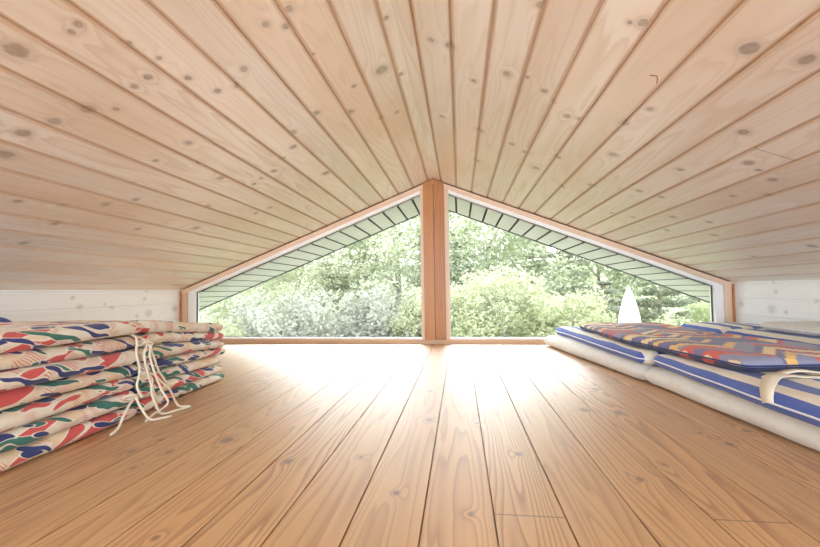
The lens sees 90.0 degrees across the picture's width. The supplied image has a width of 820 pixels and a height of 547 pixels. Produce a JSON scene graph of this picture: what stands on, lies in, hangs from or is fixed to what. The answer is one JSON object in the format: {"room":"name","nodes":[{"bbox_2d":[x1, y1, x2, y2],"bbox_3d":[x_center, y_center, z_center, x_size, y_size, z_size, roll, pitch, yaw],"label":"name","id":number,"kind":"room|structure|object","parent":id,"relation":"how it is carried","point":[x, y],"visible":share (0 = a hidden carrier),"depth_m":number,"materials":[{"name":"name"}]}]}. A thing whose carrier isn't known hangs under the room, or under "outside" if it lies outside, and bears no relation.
{"room":"attic loft","nodes":[
{"label":"attic loft","id":0,"kind":"room"},
{"bbox_2d":[0,290,180,321],"bbox_3d":[-2.054,0.255,1.205,0.060,0.418,4.017,-1,-2,7],"label":"wall","id":1,"kind":"structure","parent":0,"point":[15,305],"depth_m":2.41,"materials":[{"name":"white wood"}]},
{"bbox_2d":[179,291,181,321],"bbox_3d":[-1.778,0.338,3.182,0.011,0.399,0.020,-1,-2,7],"label":"trim","id":2,"kind":"structure","parent":1,"relation":"attached to","point":[180,311],"depth_m":3.18,"materials":[{"name":"orange wood"}]},
{"bbox_2d":[220,339,545,343],"bbox_3d":[0.188,0.490,2.971,3.960,0.030,0.067,-1,-2,7],"label":"trim","id":3,"kind":"structure","parent":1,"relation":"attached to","point":[301,341],"depth_m":2.98,"materials":[{"name":"brown wood"}]},
{"bbox_2d":[423,179,434,339],"bbox_3d":[0.141,-0.104,2.997,0.074,1.164,0.082,-1,-2,7],"label":"trim","id":4,"kind":"structure","parent":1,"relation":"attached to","point":[428,219],"depth_m":2.96,"materials":[{"name":"orange wood"}]},
{"bbox_2d":[433,198,435,339],"bbox_3d":[0.180,-0.098,2.994,0.003,1.147,0.058,-1,-2,7],"label":"trim","id":5,"kind":"structure","parent":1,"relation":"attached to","point":[433,198],"depth_m":2.96,"materials":[{"name":"brown wood"}]},
{"bbox_2d":[433,179,445,339],"bbox_3d":[0.218,-0.105,2.988,0.074,1.164,0.082,-1,-2,7],"label":"trim","id":6,"kind":"structure","parent":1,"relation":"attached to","point":[438,186],"depth_m":2.95,"materials":[{"name":"orange wood"}]},
{"bbox_2d":[199,196,419,310],"bbox_3d":[-1.291,-0.257,1.472,2.550,1.227,4.690,-1,-2,7],"label":"roof overhang","id":7,"kind":"object","parent":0,"point":[408,210],"visible":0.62,"depth_m":3.44,"materials":[{"name":"paint"}]},
{"bbox_2d":[0,343,819,546],"bbox_3d":[-0.052,0.453,0.985,4.000,0.050,4.077,-1,-2,7],"label":"floor","id":8,"kind":"structure","parent":0,"point":[297,444],"depth_m":0.91,"materials":[{"name":"brown wood"}]},
{"bbox_2d":[0,317,11,321],"bbox_3d":[-1.749,0.297,1.307,0.346,0.340,0.835,-1,-2,7],"label":"cushion","id":9,"kind":"object","parent":8,"relation":"on","point":[1,318],"visible":0.02,"depth_m":1.67,"materials":[{"name":"blue fabric"}]},
{"bbox_2d":[0,373,224,472],"bbox_3d":[-1.101,0.429,1.225,0.501,0.051,1.253,-1,-2,3],"label":"cushion","id":10,"kind":"object","parent":8,"relation":"on","point":[9,459],"visible":0.29,"depth_m":1.09,"materials":[{"name":"fabric"}]},
{"bbox_2d":[0,365,222,452],"bbox_3d":[-1.046,0.403,1.218,0.603,0.093,1.248,-1,-2,3],"label":"cushion","id":11,"kind":"object","parent":10,"relation":"on","point":[30,432],"visible":0.48,"depth_m":1.11,"materials":[{"name":"fabric"}]},
{"bbox_2d":[0,356,219,432],"bbox_3d":[-1.109,0.346,1.217,0.515,0.062,1.234,-1,-2,3],"label":"cushion","id":12,"kind":"object","parent":11,"relation":"on","point":[14,417],"visible":0.34,"depth_m":1.08,"materials":[{"name":"fabric"}]},
{"bbox_2d":[0,348,224,414],"bbox_3d":[-1.056,0.362,1.235,0.625,0.181,1.261,-1,-2,3],"label":"cushion","id":13,"kind":"object","parent":12,"relation":"on","point":[11,398],"visible":0.44,"depth_m":1.14,"materials":[{"name":"fabric"}]},
{"bbox_2d":[0,340,223,391],"bbox_3d":[-1.092,0.266,1.216,0.509,0.082,1.232,-1,-2,3],"label":"cushion","id":14,"kind":"object","parent":13,"relation":"on","point":[10,379],"visible":0.45,"depth_m":1.10,"materials":[{"name":"fabric"}]},
{"bbox_2d":[0,332,223,421],"bbox_3d":[-1.075,0.315,1.234,0.573,0.270,1.259,-1,-2,3],"label":"cushion","id":15,"kind":"object","parent":14,"relation":"on","point":[76,350],"visible":0.63,"depth_m":1.16,"materials":[{"name":"fabric"}]},
{"bbox_2d":[0,320,223,397],"bbox_3d":[-1.078,0.260,1.225,0.536,0.246,1.234,-1,-2,3],"label":"cushion","id":16,"kind":"object","parent":15,"relation":"on","point":[22,335],"visible":0.96,"depth_m":1.11,"materials":[{"name":"fabric"}]},
{"bbox_2d":[544,335,819,451],"bbox_3d":[1.195,0.400,1.650,0.637,0.082,2.311,-1,-2,1],"label":"mattress","id":17,"kind":"object","parent":8,"relation":"on","point":[798,431],"visible":0.41,"depth_m":1.31,"materials":[{"name":"white fabric"}]},
{"bbox_2d":[555,326,819,426],"bbox_3d":[1.183,0.326,1.611,0.660,0.081,2.345,-1,-2,6],"label":"cushion","id":18,"kind":"object","parent":17,"relation":"on","point":[794,393],"visible":0.52,"depth_m":1.15,"materials":[{"name":"blue fabric"}]},
{"bbox_2d":[579,322,819,371],"bbox_3d":[1.216,0.293,1.859,0.531,0.059,1.362,-1,-2,3],"label":"cushion","id":19,"kind":"object","parent":18,"relation":"on","point":[733,351],"visible":1,"depth_m":1.45,"materials":[{"name":"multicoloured fabric"}]},
{"bbox_3d":[1.800,0.389,1.557,0.403,0.082,2.152,-1,-2,7],"label":"cushion","id":20,"kind":"object","parent":8,"relation":"on","visible":0},
{"bbox_2d":[681,322,819,345],"bbox_3d":[1.817,0.311,1.593,0.384,0.092,2.189,-1,-2,7],"label":"cushion","id":21,"kind":"object","parent":20,"relation":"on","point":[744,329],"visible":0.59,"depth_m":2.15,"materials":[{"name":"blue fabric"}]},
{"bbox_2d":[760,321,819,336],"bbox_3d":[1.833,0.234,1.343,0.278,0.058,1.528,-1,-2,7],"label":"cushion","id":22,"kind":"object","parent":21,"relation":"on","point":[807,328],"visible":1,"depth_m":1.92,"materials":[{"name":"white fabric"}]},
{"bbox_2d":[0,0,819,289],"bbox_3d":[-0.061,-0.429,1.041,4.020,0.916,4.117,-1,-2,7],"label":"ceiling","id":23,"kind":"structure","parent":0,"point":[145,144],"depth_m":1.35,"materials":[{"name":"brown wood"}]},
{"bbox_2d":[449,195,709,302],"bbox_3d":[1.240,-0.303,1.167,2.550,1.227,4.690,-1,-2,7],"label":"roof overhang","id":24,"kind":"object","parent":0,"point":[609,259],"visible":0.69,"depth_m":3.18,"materials":[{"name":"paint"}]},
{"bbox_2d":[733,280,819,324],"bbox_3d":[1.937,0.182,0.725,0.060,0.418,4.017,-1,-2,7],"label":"wall","id":25,"kind":"structure","parent":0,"point":[756,302],"depth_m":2.35,"materials":[{"name":"white wood"}]},
{"bbox_2d":[732,284,735,321],"bbox_3d":[2.140,0.267,2.710,0.011,0.399,0.020,-1,-2,7],"label":"trim","id":26,"kind":"structure","parent":25,"relation":"attached to","point":[733,289],"depth_m":2.70,"materials":[{"name":"orange wood"}]},
{"bbox_3d":[0.214,1.843,2.985,4.080,2.728,0.058,-1,-2,7],"label":"wall","id":27,"kind":"structure","parent":0,"visible":0},
{"bbox_2d":[181,184,424,339],"bbox_3d":[-0.798,-0.084,3.116,1.992,1.159,0.074,-1,-2,7],"label":"window","id":28,"kind":"structure","parent":27,"relation":"in","point":[193,296],"depth_m":3.09,"materials":[{"name":"brown wood"}]},
{"bbox_2d":[185,184,421,288],"bbox_3d":[-0.803,-0.274,3.123,1.985,0.797,0.052,-1,-2,7],"label":"trim","id":29,"kind":"structure","parent":27,"relation":"attached to","point":[421,184],"depth_m":3.09,"materials":[{"name":"brown wood"}]},
{"bbox_2d":[444,183,727,280],"bbox_3d":[1.158,-0.309,2.887,1.985,0.797,0.052,-1,-2,7],"label":"trim","id":30,"kind":"structure","parent":27,"relation":"attached to","point":[444,183],"depth_m":2.85,"materials":[{"name":"brown wood"}]},
{"bbox_2d":[444,184,732,339],"bbox_3d":[1.158,-0.119,2.880,1.992,1.159,0.074,-1,-2,7],"label":"window","id":31,"kind":"structure","parent":27,"relation":"in","point":[716,289],"depth_m":2.85,"materials":[{"name":"brown wood"}]},
{"label":"outside","id":32,"kind":"structure","parent":0,"visible":0},
{"bbox_2d":[199,261,707,334],"bbox_3d":[2.107,0.772,18.868,60.000,5.753,50.000,-1,-2,7],"label":"ground","id":33,"kind":"structure","parent":32,"point":[675,309],"depth_m":28.37,"materials":[{"name":"green plant"}]},
{"bbox_2d":[201,314,259,336],"bbox_3d":[-4.734,2.113,9.224,2.564,2.445,2.847,1,-3,-33],"label":"shrub","id":34,"kind":"object","parent":33,"relation":"on","point":[231,331],"visible":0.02,"depth_m":8.66,"materials":[{"name":"green plant"}]},
{"bbox_2d":[199,281,285,333],"bbox_3d":[-5.954,0.955,14.039,3.296,4.418,3.350,-1,-2,4],"label":"tree","id":35,"kind":"object","parent":33,"relation":"on","point":[217,308],"visible":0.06,"depth_m":12.96,"materials":[{"name":"green plant"}]},
{"bbox_2d":[199,285,334,336],"bbox_3d":[-3.501,1.803,9.744,3.441,3.068,3.155,0,-2,-16],"label":"shrub","id":36,"kind":"object","parent":33,"relation":"on","point":[246,318],"visible":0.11,"depth_m":9.37,"materials":[{"name":"green plant"}]},
{"bbox_2d":[221,249,353,335],"bbox_3d":[-3.775,0.792,13.077,4.266,4.813,4.230,0,-2,-10],"label":"tree","id":37,"kind":"object","parent":33,"relation":"on","point":[294,279],"visible":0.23,"depth_m":12.23,"materials":[{"name":"green plant"}]},
{"bbox_2d":[246,284,408,336],"bbox_3d":[-1.852,1.757,9.154,3.550,3.068,3.238,0,-2,-11],"label":"shrub","id":38,"kind":"object","parent":33,"relation":"on","point":[308,318],"visible":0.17,"depth_m":8.54,"materials":[{"name":"green plant"}]},
{"bbox_2d":[308,235,400,329],"bbox_3d":[-1.973,0.288,13.509,4.308,5.527,3.696,0,-2,-19],"label":"pine tree","id":39,"kind":"object","parent":33,"relation":"on","point":[346,278],"visible":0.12,"depth_m":13.18,"materials":[{"name":"green plant"}]},
{"bbox_2d":[309,281,464,336],"bbox_3d":[-0.438,1.713,9.207,3.536,3.124,3.208,-1,-2,9],"label":"shrub","id":40,"kind":"object","parent":33,"relation":"on","point":[378,319],"visible":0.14,"depth_m":8.43,"materials":[{"name":"green plant"}]},
{"bbox_2d":[327,215,471,331],"bbox_3d":[-0.377,0.244,12.613,4.416,5.851,4.700,-2,-3,27],"label":"tree","id":41,"kind":"object","parent":33,"relation":"on","point":[373,274],"visible":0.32,"depth_m":11.68,"materials":[{"name":"green plant"}]},
{"bbox_2d":[383,281,487,336],"bbox_3d":[0.631,1.669,8.595,2.501,3.124,2.539,-1,-2,14],"label":"shrub","id":42,"kind":"object","parent":33,"relation":"on","point":[415,309],"visible":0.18,"depth_m":8.13,"materials":[{"name":"green plant"}]},
{"bbox_2d":[395,211,506,334],"bbox_3d":[1.307,-0.154,13.963,4.626,6.159,4.682,-1,-2,5],"label":"pine tree","id":43,"kind":"object","parent":33,"relation":"on","point":[457,243],"visible":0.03,"depth_m":13.39,"materials":[{"name":"green plant"}]},
{"bbox_2d":[400,212,581,336],"bbox_3d":[2.464,0.295,12.283,5.068,5.579,4.490,-3,-3,43],"label":"tree","id":44,"kind":"object","parent":33,"relation":"on","point":[486,258],"visible":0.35,"depth_m":11.39,"materials":[{"name":"green plant"}]},
{"bbox_2d":[450,262,572,336],"bbox_3d":[1.794,1.501,8.329,2.930,3.408,2.641,-1,-2,16],"label":"bush","id":45,"kind":"object","parent":33,"relation":"on","point":[502,287],"visible":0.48,"depth_m":7.89,"materials":[{"name":"green plant"}]},
{"bbox_2d":[496,237,610,336],"bbox_3d":[3.958,-0.066,12.908,4.252,6.030,4.220,-2,-3,35],"label":"pine tree","id":46,"kind":"object","parent":33,"relation":"on","point":[550,254],"visible":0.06,"depth_m":12.39,"materials":[{"name":"green plant"}]},
{"bbox_2d":[506,285,616,336],"bbox_3d":[3.280,1.720,8.400,2.562,2.934,2.517,-2,-3,24],"label":"shrub","id":47,"kind":"object","parent":33,"relation":"on","point":[595,315],"visible":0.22,"depth_m":8.21,"materials":[{"name":"green plant"}]},
{"bbox_2d":[579,280,621,324],"bbox_3d":[4.837,1.691,10.034,2.194,3.079,2.088,-2,-2,18],"label":"pine tree","id":48,"kind":"object","parent":33,"relation":"on","point":[613,308],"visible":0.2,"depth_m":9.95,"materials":[{"name":"green plant"}]},
{"bbox_2d":[550,249,681,325],"bbox_3d":[6.118,0.156,13.413,3.900,5.373,4.463,0,-2,-18],"label":"tree","id":49,"kind":"object","parent":33,"relation":"on","point":[621,285],"visible":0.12,"depth_m":12.40,"materials":[{"name":"green plant"}]},
{"bbox_2d":[618,286,640,322],"bbox_3d":[4.050,1.658,7.510,0.520,2.860,0.520,-1,-2,7],"label":"parasol","id":50,"kind":"object","parent":33,"relation":"on","point":[629,312],"visible":0.36,"depth_m":7.47,"materials":[{"name":"white fabric"}]},
{"bbox_2d":[611,277,709,325],"bbox_3d":[7.632,0.497,12.429,3.303,4.836,3.894,-3,-3,37],"label":"pine tree","id":51,"kind":"object","parent":33,"relation":"on","point":[680,302],"visible":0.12,"depth_m":11.92,"materials":[{"name":"green plant"}]},
{"bbox_2d":[653,314,690,325],"bbox_3d":[5.760,1.993,8.363,2.293,2.333,2.580,0,-2,-20],"label":"shrub","id":52,"kind":"object","parent":33,"relation":"on","point":[665,317],"visible":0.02,"depth_m":8.20,"materials":[{"name":"green plant"}]},
{"bbox_2d":[677,295,707,325],"bbox_3d":[9.518,0.595,12.424,3.024,4.522,2.902,-2,-3,32],"label":"pine tree","id":53,"kind":"object","parent":33,"relation":"on","point":[683,296],"visible":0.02,"depth_m":12.85,"materials":[{"name":"green plant"}]},
{"bbox_2d":[677,300,710,325],"bbox_3d":[7.426,1.806,9.546,2.182,2.745,2.202,-1,-2,0],"label":"shrub","id":54,"kind":"object","parent":33,"relation":"on","point":[702,315],"visible":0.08,"depth_m":9.66,"materials":[{"name":"green plant"}]}
]}

